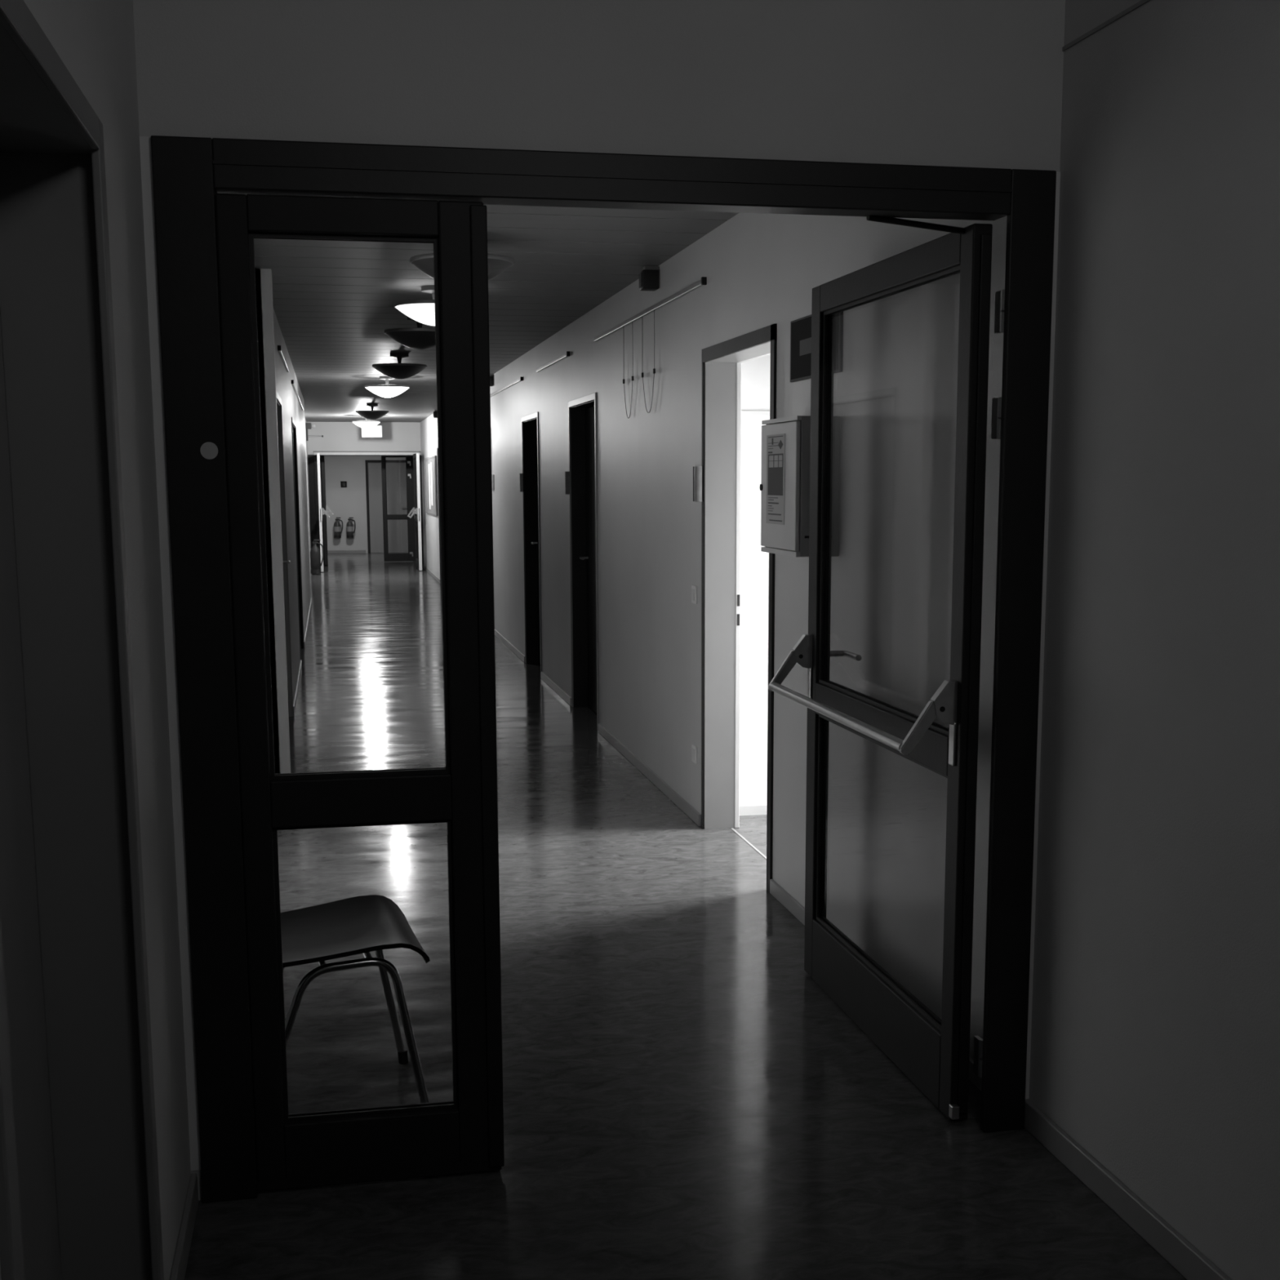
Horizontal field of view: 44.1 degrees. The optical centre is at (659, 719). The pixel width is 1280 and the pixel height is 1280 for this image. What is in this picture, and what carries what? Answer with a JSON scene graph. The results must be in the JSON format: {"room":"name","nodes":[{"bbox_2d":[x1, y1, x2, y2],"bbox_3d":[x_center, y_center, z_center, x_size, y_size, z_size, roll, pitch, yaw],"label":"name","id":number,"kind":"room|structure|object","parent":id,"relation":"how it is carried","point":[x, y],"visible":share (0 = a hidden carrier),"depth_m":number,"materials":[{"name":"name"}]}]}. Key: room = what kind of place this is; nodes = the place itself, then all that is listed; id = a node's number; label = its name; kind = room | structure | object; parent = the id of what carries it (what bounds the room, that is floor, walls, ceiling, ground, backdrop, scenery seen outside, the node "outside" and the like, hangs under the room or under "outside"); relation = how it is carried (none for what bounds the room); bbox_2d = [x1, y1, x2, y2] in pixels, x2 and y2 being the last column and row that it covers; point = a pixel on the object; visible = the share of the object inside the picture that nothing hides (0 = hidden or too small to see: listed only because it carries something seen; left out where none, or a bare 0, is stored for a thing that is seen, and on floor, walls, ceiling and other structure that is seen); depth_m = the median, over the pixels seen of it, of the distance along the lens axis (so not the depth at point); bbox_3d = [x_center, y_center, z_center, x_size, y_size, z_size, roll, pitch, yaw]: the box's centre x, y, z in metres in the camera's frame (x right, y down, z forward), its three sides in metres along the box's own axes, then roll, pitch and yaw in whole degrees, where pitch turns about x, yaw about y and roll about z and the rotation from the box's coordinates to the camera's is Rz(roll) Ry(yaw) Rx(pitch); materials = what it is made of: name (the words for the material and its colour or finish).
{"room":"institutional building corridor","nodes":[
{"label":"institutional building corridor","id":0,"kind":"room"},
{"bbox_2d":[0,0,191,1279],"bbox_3d":[-0.365,0.203,-0.297,0.160,2.760,7.200,-2,9,-11],"label":"wall","id":1,"kind":"structure","parent":0,"point":[94,39],"depth_m":2.90,"materials":[{"name":"paint"}]},
{"bbox_2d":[0,0,164,1279],"bbox_3d":[-0.856,0.187,2.054,0.212,2.090,1.155,-2,9,-11],"label":"door","id":2,"kind":"structure","parent":1,"relation":"in","point":[56,318],"depth_m":2.55,"materials":[{"name":"black wood"}]},
{"bbox_2d":[168,1173,198,1279],"bbox_3d":[-0.939,1.048,3.113,0.014,0.070,0.588,-2,9,-11],"label":"baseboard","id":3,"kind":"structure","parent":1,"relation":"attached to","point":[181,1253],"depth_m":3.16,"materials":[{"name":"plastic"}]},
{"bbox_2d":[255,268,290,773],"bbox_3d":[-1.556,-0.638,5.601,0.283,2.660,4.750,-2,9,-11],"label":"wall","id":4,"kind":"structure","parent":0,"point":[265,309],"depth_m":7.84,"materials":[{"name":"paint"}]},
{"bbox_2d":[254,268,311,773],"bbox_3d":[-3.287,-1.905,13.991,0.160,2.660,12.730,-2,9,-11],"label":"wall","id":5,"kind":"structure","parent":0,"point":[291,406],"depth_m":12.20,"materials":[{"name":"paint"}]},
{"bbox_2d":[277,345,288,372],"bbox_3d":[-2.600,-2.493,10.960,0.021,0.032,2.106,-2,9,-11],"label":"rail","id":6,"kind":"object","parent":5,"relation":"attached to","point":[279,349],"visible":1,"depth_m":10.61,"materials":[{"name":"metal"}]},
{"bbox_2d":[275,391,293,716],"bbox_3d":[-2.292,-0.899,9.358,0.175,2.055,1.940,-2,9,-11],"label":"door","id":7,"kind":"structure","parent":5,"relation":"in","point":[279,412],"depth_m":10.26,"materials":[{"name":"wood"}]},
{"bbox_2d":[291,379,303,410],"bbox_3d":[-3.626,-3.239,15.900,0.021,0.032,5.306,-2,9,-11],"label":"rail","id":8,"kind":"object","parent":5,"relation":"attached to","point":[292,380],"visible":1,"depth_m":15.02,"materials":[{"name":"metal"}]},
{"bbox_2d":[291,417,304,659],"bbox_3d":[-3.228,-1.572,13.811,0.154,2.055,1.440,-2,9,-11],"label":"door","id":9,"kind":"structure","parent":5,"relation":"in","point":[293,423],"depth_m":14.43,"materials":[{"name":"wood"}]},
{"bbox_2d":[293,597,311,714],"bbox_3d":[-3.208,-0.627,14.247,0.012,0.055,12.640,-2,9,-11],"label":"baseboard","id":10,"kind":"structure","parent":5,"relation":"attached to","point":[310,604],"depth_m":12.56,"materials":[{"name":"plastic"}]},
{"bbox_2d":[304,417,311,574],"bbox_3d":[-5.394,-3.402,23.900,0.100,2.660,7.750,-2,9,-11],"label":"wall","id":11,"kind":"structure","parent":0,"point":[306,442],"depth_m":26.35,"materials":[{"name":"paint"}]},
{"bbox_2d":[305,422,315,429],"bbox_3d":[-5.788,-4.881,26.253,0.160,0.100,0.100,-2,9,-11],"label":"emergency light","id":12,"kind":"object","parent":11,"relation":"attached to","point":[308,425],"visible":1,"depth_m":26.20,"materials":[{"name":"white plastic"}]},
{"bbox_2d":[306,429,323,440],"bbox_3d":[-5.759,-4.776,26.430,0.280,0.220,0.060,-2,9,-11],"label":"rod","id":13,"kind":"object","parent":11,"relation":"attached to","point":[307,435],"visible":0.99,"depth_m":26.39,"materials":[{"name":"metal"}]},
{"bbox_2d":[306,422,421,534],"bbox_3d":[-5.165,-4.012,27.918,2.185,2.660,0.120,-2,9,-11],"label":"wall","id":14,"kind":"structure","parent":0,"point":[337,436],"depth_m":27.71,"materials":[{"name":"paint"}]},
{"bbox_2d":[316,453,329,572],"bbox_3d":[-5.768,-3.580,27.250,0.182,1.992,1.057,-2,9,-11],"label":"door","id":15,"kind":"structure","parent":14,"relation":"in","point":[322,511],"depth_m":26.75,"materials":[{"name":"white metal"}]},
{"bbox_2d":[307,451,423,568],"bbox_3d":[-5.155,-3.704,27.925,1.984,2.047,0.160,-2,9,-11],"label":"door frame","id":16,"kind":"structure","parent":14,"relation":"attached to","point":[312,460],"depth_m":27.71,"materials":[{"name":"white paint"}]},
{"bbox_2d":[407,453,422,570],"bbox_3d":[-4.279,-3.630,27.552,0.190,1.992,1.057,-2,9,-11],"label":"door","id":17,"kind":"structure","parent":14,"relation":"in","point":[416,509],"depth_m":27.17,"materials":[{"name":"white metal"}]},
{"bbox_2d":[324,455,405,553],"bbox_3d":[-6.030,-4.890,33.919,4.800,2.600,0.150,-2,9,-11],"label":"wall","id":18,"kind":"structure","parent":0,"point":[350,501],"depth_m":33.73,"materials":[{"name":"paint"}]},
{"bbox_2d":[333,517,342,537],"bbox_3d":[-6.839,-4.101,33.705,0.195,0.431,0.158,-2,9,-11],"label":"fire extinguisher","id":19,"kind":"object","parent":18,"relation":"attached to","point":[337,531],"visible":1,"depth_m":33.65,"materials":[{"name":"black metal"}]},
{"bbox_2d":[340,481,346,487],"bbox_3d":[-6.717,-5.017,33.672,0.128,0.130,0.016,-2,9,-11],"label":"sign","id":20,"kind":"object","parent":18,"relation":"attached to","point":[343,484],"visible":1,"depth_m":33.67,"materials":[{"name":"black plastic"}]},
{"bbox_2d":[327,550,365,553],"bbox_3d":[-7.273,-3.585,33.773,1.980,0.070,0.015,-2,9,-11],"label":"baseboard","id":21,"kind":"structure","parent":18,"relation":"attached to","point":[328,551],"depth_m":33.88,"materials":[{"name":"plastic"}]},
{"bbox_2d":[346,517,355,537],"bbox_3d":[-6.580,-4.110,33.758,0.195,0.431,0.158,-2,9,-11],"label":"fire extinguisher","id":22,"kind":"object","parent":18,"relation":"attached to","point":[349,526],"visible":1,"depth_m":33.70,"materials":[{"name":"black metal"}]},
{"bbox_2d":[364,460,408,553],"bbox_3d":[-5.762,-4.573,33.909,1.010,1.975,0.091,-2,9,-11],"label":"door","id":23,"kind":"structure","parent":18,"relation":"in","point":[396,475],"depth_m":33.91,"materials":[{"name":"glass"}]},
{"bbox_2d":[253,204,739,422],"bbox_3d":[-2.698,-3.393,15.530,2.049,0.030,25.062,-2,9,-11],"label":"ceiling","id":24,"kind":"structure","parent":0,"point":[333,301],"depth_m":8.42,"materials":[{"name":"paint"}]},
{"bbox_2d":[351,416,380,428],"bbox_3d":[-4.599,-4.679,24.827,0.442,0.203,0.442,-2,9,-11],"label":"ceiling lamp","id":25,"kind":"object","parent":24,"relation":"attached to","point":[366,424],"visible":0.91,"depth_m":24.70,"materials":[{"name":"white glass"}]},
{"bbox_2d":[361,419,382,437],"bbox_3d":[-4.821,-4.885,26.505,0.335,0.299,0.064,-2,9,-11],"label":"exit sign","id":26,"kind":"object","parent":24,"relation":"hanging from","point":[375,431],"visible":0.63,"depth_m":26.49,"materials":[{"name":"plastic"}]},
{"bbox_2d":[355,404,389,419],"bbox_3d":[-3.854,-4.138,21.243,0.442,0.203,0.442,-2,9,-11],"label":"ceiling lamp","id":27,"kind":"object","parent":24,"relation":"attached to","point":[371,415],"visible":1,"depth_m":21.14,"materials":[{"name":"black metal"}]},
{"bbox_2d":[364,376,409,397],"bbox_3d":[-2.688,-3.289,15.626,0.442,0.203,0.442,-2,9,-11],"label":"ceiling lamp","id":28,"kind":"object","parent":24,"relation":"attached to","point":[387,390],"visible":0.98,"depth_m":15.51,"materials":[{"name":"white glass"}]},
{"bbox_2d":[372,352,426,379],"bbox_3d":[-2.104,-2.865,12.817,0.442,0.203,0.442,-2,9,-11],"label":"ceiling lamp","id":29,"kind":"object","parent":24,"relation":"attached to","point":[399,371],"visible":1,"depth_m":12.71,"materials":[{"name":"black metal"}]},
{"bbox_2d":[383,315,435,349],"bbox_3d":[-1.501,-2.426,9.911,0.442,0.203,0.442,-2,9,-11],"label":"ceiling lamp","id":30,"kind":"object","parent":24,"relation":"attached to","point":[419,337],"visible":0.72,"depth_m":9.78,"materials":[{"name":"black metal"}]},
{"bbox_2d":[393,284,435,325],"bbox_3d":[-1.189,-2.199,8.410,0.442,0.203,0.442,-2,9,-11],"label":"ceiling lamp","id":31,"kind":"object","parent":24,"relation":"attached to","point":[423,311],"visible":0.48,"depth_m":8.29,"materials":[{"name":"white glass"}]},
{"bbox_2d":[409,253,514,280],"bbox_3d":[-0.837,-1.943,6.715,0.442,0.203,0.442,-2,9,-11],"label":"ceiling lamp","id":32,"kind":"object","parent":24,"relation":"attached to","point":[497,264],"visible":0.36,"depth_m":6.62,"materials":[{"name":"white glass"}]},
{"bbox_2d":[133,0,1065,1199],"bbox_3d":[-0.146,-0.365,3.442,2.170,2.760,0.120,-2,9,-11],"label":"wall","id":33,"kind":"structure","parent":0,"point":[964,83],"depth_m":3.25,"materials":[{"name":"paint"}]},
{"bbox_2d":[214,193,504,1191],"bbox_3d":[-0.618,-0.020,3.357,0.536,2.090,0.068,-2,9,-11],"label":"door","id":34,"kind":"structure","parent":33,"relation":"in","point":[464,1134],"depth_m":3.34,"materials":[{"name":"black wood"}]},
{"bbox_2d":[139,135,1060,1203],"bbox_3d":[-0.070,-0.085,3.463,1.930,2.200,0.092,-2,9,-11],"label":"door frame","id":35,"kind":"structure","parent":33,"relation":"attached to","point":[181,176],"depth_m":3.31,"materials":[{"name":"metal"}]},
{"bbox_2d":[200,441,217,459],"bbox_3d":[-0.904,-0.541,3.176,0.034,0.034,0.002,-2,9,-11],"label":"round sticker","id":36,"kind":"object","parent":35,"relation":"attached to","point":[209,451],"visible":1,"depth_m":3.17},
{"bbox_2d":[184,552,1186,1279],"bbox_3d":[-0.928,-0.880,16.458,7.600,0.120,40.200,-2,9,-11],"label":"floor","id":37,"kind":"structure","parent":0,"point":[682,1100],"depth_m":4.20,"materials":[{"name":"grey tile"}]},
{"bbox_2d":[310,539,324,573],"bbox_3d":[-5.680,-2.715,26.246,0.221,0.561,0.178,-2,9,-11],"label":"fire extinguisher","id":38,"kind":"object","parent":37,"relation":"on","point":[315,557],"visible":1,"depth_m":26.19,"materials":[{"name":"black metal"}]},
{"bbox_2d":[320,454,333,552],"bbox_3d":[-5.501,-4.065,30.137,1.920,2.100,0.070,-2,9,-11],"label":"door frame","id":39,"kind":"structure","parent":37,"relation":"on","point":[320,455],"depth_m":29.89,"materials":[{"name":"metal"}]},
{"bbox_2d":[381,455,415,561],"bbox_3d":[-4.971,-4.037,30.236,0.625,1.997,0.080,-2,9,-11],"label":"door","id":40,"kind":"structure","parent":39,"relation":"attached to","point":[411,556],"depth_m":30.23,"materials":[{"name":"metal"}]},
{"bbox_2d":[320,455,333,565],"bbox_3d":[-6.155,-3.904,29.396,0.194,1.992,1.150,-2,9,-11],"label":"door","id":41,"kind":"structure","parent":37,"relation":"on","point":[326,508],"depth_m":28.85,"materials":[{"name":"metal"}]},
{"bbox_2d":[280,894,430,1102],"bbox_3d":[-0.890,0.540,3.902,0.624,0.840,0.484,-2,9,-11],"label":"chair","id":42,"kind":"object","parent":37,"relation":"on","point":[362,924],"visible":0.56,"depth_m":3.88,"materials":[{"name":"silver metal"}]},
{"bbox_2d":[739,354,770,804],"bbox_3d":[1.232,-0.881,7.357,1.981,2.600,0.100,-2,9,-11],"label":"wall","id":43,"kind":"structure","parent":0,"point":[755,373],"depth_m":7.20,"materials":[{"name":"white paint"}]},
{"bbox_2d":[739,803,766,815],"bbox_3d":[1.203,0.388,7.483,1.871,0.052,0.015,-2,9,-11],"label":"baseboard","id":44,"kind":"structure","parent":43,"relation":"attached to","point":[752,809],"depth_m":7.32,"materials":[{"name":"wood"}]},
{"bbox_2d":[741,410,769,416],"bbox_3d":[1.199,-1.393,7.210,1.871,0.025,0.020,-2,9,-11],"label":"trim","id":45,"kind":"structure","parent":43,"relation":"attached to","point":[744,413],"depth_m":7.04,"materials":[{"name":"ceramic"}]},
{"bbox_2d":[420,0,1279,1279],"bbox_3d":[-0.883,-1.712,12.341,0.131,2.760,32.450,-2,9,-11],"label":"wall","id":46,"kind":"structure","parent":0,"point":[1155,1047],"depth_m":3.39,"materials":[{"name":"paint"}]},
{"bbox_2d":[424,455,438,515],"bbox_3d":[-3.651,-3.746,25.268,0.028,0.900,2.840,-2,9,-11],"label":"notice board","id":47,"kind":"object","parent":46,"relation":"attached to","point":[434,512],"visible":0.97,"depth_m":24.84,"materials":[{"name":"paper"}]},
{"bbox_2d":[425,462,428,507],"bbox_3d":[-3.830,-3.880,26.088,0.004,0.740,0.500,-2,9,-11],"label":"poster","id":48,"kind":"object","parent":47,"relation":"attached to","point":[426,463],"visible":1,"depth_m":26.06,"materials":[{"name":"grey paper"}]},
{"bbox_2d":[428,463,431,509],"bbox_3d":[-3.695,-3.752,25.439,0.004,0.720,0.350,-2,9,-11],"label":"poster","id":49,"kind":"object","parent":47,"relation":"attached to","point":[429,464],"visible":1,"depth_m":25.41,"materials":[{"name":"white paper"}]},
{"bbox_2d":[430,462,433,505],"bbox_3d":[-3.579,-3.712,24.875,0.004,0.670,0.400,-2,9,-11],"label":"poster","id":50,"kind":"object","parent":47,"relation":"attached to","point":[431,467],"visible":1,"depth_m":24.85,"materials":[{"name":"white paper"}]},
{"bbox_2d":[432,459,435,509],"bbox_3d":[-3.453,-3.611,24.271,0.004,0.750,0.450,-2,9,-11],"label":"poster","id":51,"kind":"object","parent":47,"relation":"attached to","point":[433,460],"visible":1,"depth_m":24.25,"materials":[{"name":"grey paper"}]},
{"bbox_2d":[432,409,437,417],"bbox_3d":[-3.241,-4.446,22.976,0.089,0.108,0.090,-2,9,-11],"label":"loudspeaker","id":52,"kind":"object","parent":46,"relation":"attached to","point":[435,412],"visible":0.73,"depth_m":22.93,"materials":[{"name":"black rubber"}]},
{"bbox_2d":[436,444,440,583],"bbox_3d":[-3.121,-2.996,23.194,0.154,2.055,1.190,-2,9,-11],"label":"door","id":53,"kind":"structure","parent":46,"relation":"in","point":[437,445],"depth_m":23.72,"materials":[{"name":"wood"}]},
{"bbox_2d":[489,374,493,386],"bbox_3d":[-1.652,-3.289,15.324,0.089,0.108,0.090,-2,9,-11],"label":"loudspeaker","id":54,"kind":"object","parent":46,"relation":"attached to","point":[491,375],"visible":0.22,"depth_m":15.29,"materials":[{"name":"black plastic"}]},
{"bbox_2d":[491,474,494,489],"bbox_3d":[-1.662,-2.355,15.670,0.032,0.152,0.210,-2,9,-11],"label":"sign holder","id":55,"kind":"object","parent":46,"relation":"attached to","point":[492,475],"visible":0.7,"depth_m":15.59,"materials":[{"name":"metal"}]},
{"bbox_2d":[490,376,523,396],"bbox_3d":[-1.420,-3.016,14.394,0.021,0.032,2.876,-2,9,-11],"label":"rail","id":56,"kind":"object","parent":46,"relation":"attached to","point":[521,378],"visible":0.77,"depth_m":13.97,"materials":[{"name":"metal"}]},
{"bbox_2d":[519,473,524,491],"bbox_3d":[-1.165,-1.993,13.278,0.032,0.152,0.210,-2,9,-11],"label":"sign holder","id":57,"kind":"object","parent":46,"relation":"attached to","point":[521,487],"visible":1,"depth_m":13.20,"materials":[{"name":"metal"}]},
{"bbox_2d":[521,412,542,677],"bbox_3d":[-0.962,-1.425,12.797,0.154,2.055,1.060,-2,9,-11],"label":"door","id":58,"kind":"structure","parent":46,"relation":"in","point":[530,423],"depth_m":13.24,"materials":[{"name":"wood"}]},
{"bbox_2d":[536,351,569,372],"bbox_3d":[-0.765,-2.540,11.241,0.021,0.032,1.626,-2,9,-11],"label":"rail","id":59,"kind":"object","parent":46,"relation":"attached to","point":[567,353],"visible":1,"depth_m":11.08,"materials":[{"name":"metal"}]},
{"bbox_2d":[564,471,569,494],"bbox_3d":[-0.630,-1.604,10.701,0.032,0.152,0.210,-2,9,-11],"label":"sign holder","id":60,"kind":"object","parent":46,"relation":"attached to","point":[566,473],"visible":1,"depth_m":10.63,"materials":[{"name":"metal"}]},
{"bbox_2d":[568,392,599,731],"bbox_3d":[-0.418,-1.030,10.182,0.154,2.055,1.120,-2,9,-11],"label":"door","id":61,"kind":"structure","parent":46,"relation":"in","point":[582,411],"depth_m":10.61,"materials":[{"name":"wood"}]},
{"bbox_2d":[639,266,659,291],"bbox_3d":[-0.049,-2.123,7.605,0.089,0.108,0.090,-2,9,-11],"label":"loudspeaker","id":62,"kind":"object","parent":46,"relation":"attached to","point":[649,275],"visible":1,"depth_m":7.57,"materials":[{"name":"black plastic"}]},
{"bbox_2d":[639,272,642,288],"bbox_3d":[-0.090,-2.113,7.598,0.004,0.066,0.064,-2,9,-11],"label":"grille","id":63,"kind":"object","parent":62,"relation":"attached to","point":[640,273],"depth_m":7.59,"materials":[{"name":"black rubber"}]},
{"bbox_2d":[594,276,706,341],"bbox_3d":[-0.096,-2.054,8.021,0.021,0.032,2.836,-2,9,-11],"label":"rail","id":64,"kind":"object","parent":46,"relation":"attached to","point":[703,281],"visible":1,"depth_m":7.60,"materials":[{"name":"metal"}]},
{"bbox_2d":[622,346,633,418],"bbox_3d":[-0.166,-1.851,8.396,0.010,0.492,0.276,-2,9,-11],"label":"picture hanging line","id":65,"kind":"object","parent":64,"relation":"hanging from","point":[633,346],"visible":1,"depth_m":8.32,"materials":[{"name":"black metal"}]},
{"bbox_2d":[641,310,655,413],"bbox_3d":[-0.055,-1.773,7.863,0.010,0.486,0.316,-2,9,-11],"label":"picture hanging line","id":66,"kind":"object","parent":64,"relation":"hanging from","point":[654,369],"visible":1,"depth_m":7.75,"materials":[{"name":"black metal"}]},
{"bbox_2d":[691,585,697,604],"bbox_3d":[0.154,-0.559,7.052,0.013,0.080,0.080,-2,9,-11],"label":"light switch","id":67,"kind":"object","parent":46,"relation":"attached to","point":[694,588],"visible":1,"depth_m":7.03,"materials":[{"name":"white paint"}]},
{"bbox_2d":[691,743,697,764],"bbox_3d":[0.157,0.153,7.155,0.013,0.080,0.080,-2,9,-11],"label":"wall socket","id":68,"kind":"object","parent":46,"relation":"attached to","point":[694,748],"visible":1,"depth_m":7.13,"materials":[{"name":"white paint"}]},
{"bbox_2d":[693,466,705,502],"bbox_3d":[0.160,-1.030,6.900,0.032,0.152,0.210,-2,9,-11],"label":"sign holder","id":69,"kind":"object","parent":46,"relation":"attached to","point":[697,470],"visible":1,"depth_m":6.83,"materials":[{"name":"metal"}]},
{"bbox_2d":[422,564,982,1090],"bbox_3d":[-1.685,-0.908,16.075,0.012,0.055,25.130,-2,9,-11],"label":"baseboard","id":70,"kind":"structure","parent":46,"relation":"attached to","point":[796,908],"depth_m":7.79,"materials":[{"name":"plastic"}]},
{"bbox_2d":[701,324,777,892],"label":"door frame","id":71,"kind":"structure","parent":46,"relation":"in","point":[722,362],"depth_m":6.86,"materials":[{"name":"grey wood"}]},
{"bbox_2d":[731,827,766,859],"bbox_3d":[0.427,0.558,6.545,0.010,0.002,1.030,-2,9,-11],"label":"trim","id":72,"kind":"structure","parent":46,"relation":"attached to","point":[732,828],"depth_m":6.74,"materials":[{"name":"plastic"}]},
{"bbox_2d":[759,415,840,556],"bbox_3d":[0.456,-0.765,5.186,0.150,0.440,0.426,-2,9,-11],"label":"control panel","id":73,"kind":"object","parent":46,"relation":"attached to","point":[791,539],"visible":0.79,"depth_m":5.01,"materials":[{"name":"metal"}]},
{"bbox_2d":[765,433,785,524],"bbox_3d":[0.381,-0.790,5.196,0.002,0.291,0.218,-2,9,-11],"label":"posted notice","id":74,"kind":"object","parent":73,"relation":"attached to","point":[775,443],"visible":1,"depth_m":5.19,"materials":[{"name":"paper"}]},
{"bbox_2d":[790,311,843,382],"bbox_3d":[0.510,-1.228,5.187,0.013,0.205,0.550,-2,9,-11],"label":"sign","id":75,"kind":"object","parent":46,"relation":"attached to","point":[800,328],"visible":0.59,"depth_m":5.28,"materials":[{"name":"grey plastic"}]},
{"bbox_2d":[768,215,1004,1120],"bbox_3d":[0.549,-0.159,4.219,0.320,2.100,1.242,-1,9,-6],"label":"door","id":76,"kind":"structure","parent":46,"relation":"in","point":[932,1051],"depth_m":3.86,"materials":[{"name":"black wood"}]},
{"bbox_2d":[1062,0,1150,50],"bbox_3d":[1.599,-0.927,-0.060,0.004,0.008,7.199,-2,9,-11],"label":"trim","id":77,"kind":"structure","parent":46,"relation":"attached to","point":[1141,2],"depth_m":3.24,"materials":[{"name":"plastic"}]},
{"bbox_2d":[1024,1099,1231,1279],"bbox_3d":[1.601,1.467,0.302,0.014,0.070,7.198,-2,9,-11],"label":"baseboard","id":78,"kind":"structure","parent":46,"relation":"attached to","point":[1175,1249],"depth_m":3.31,"materials":[{"name":"plastic"}]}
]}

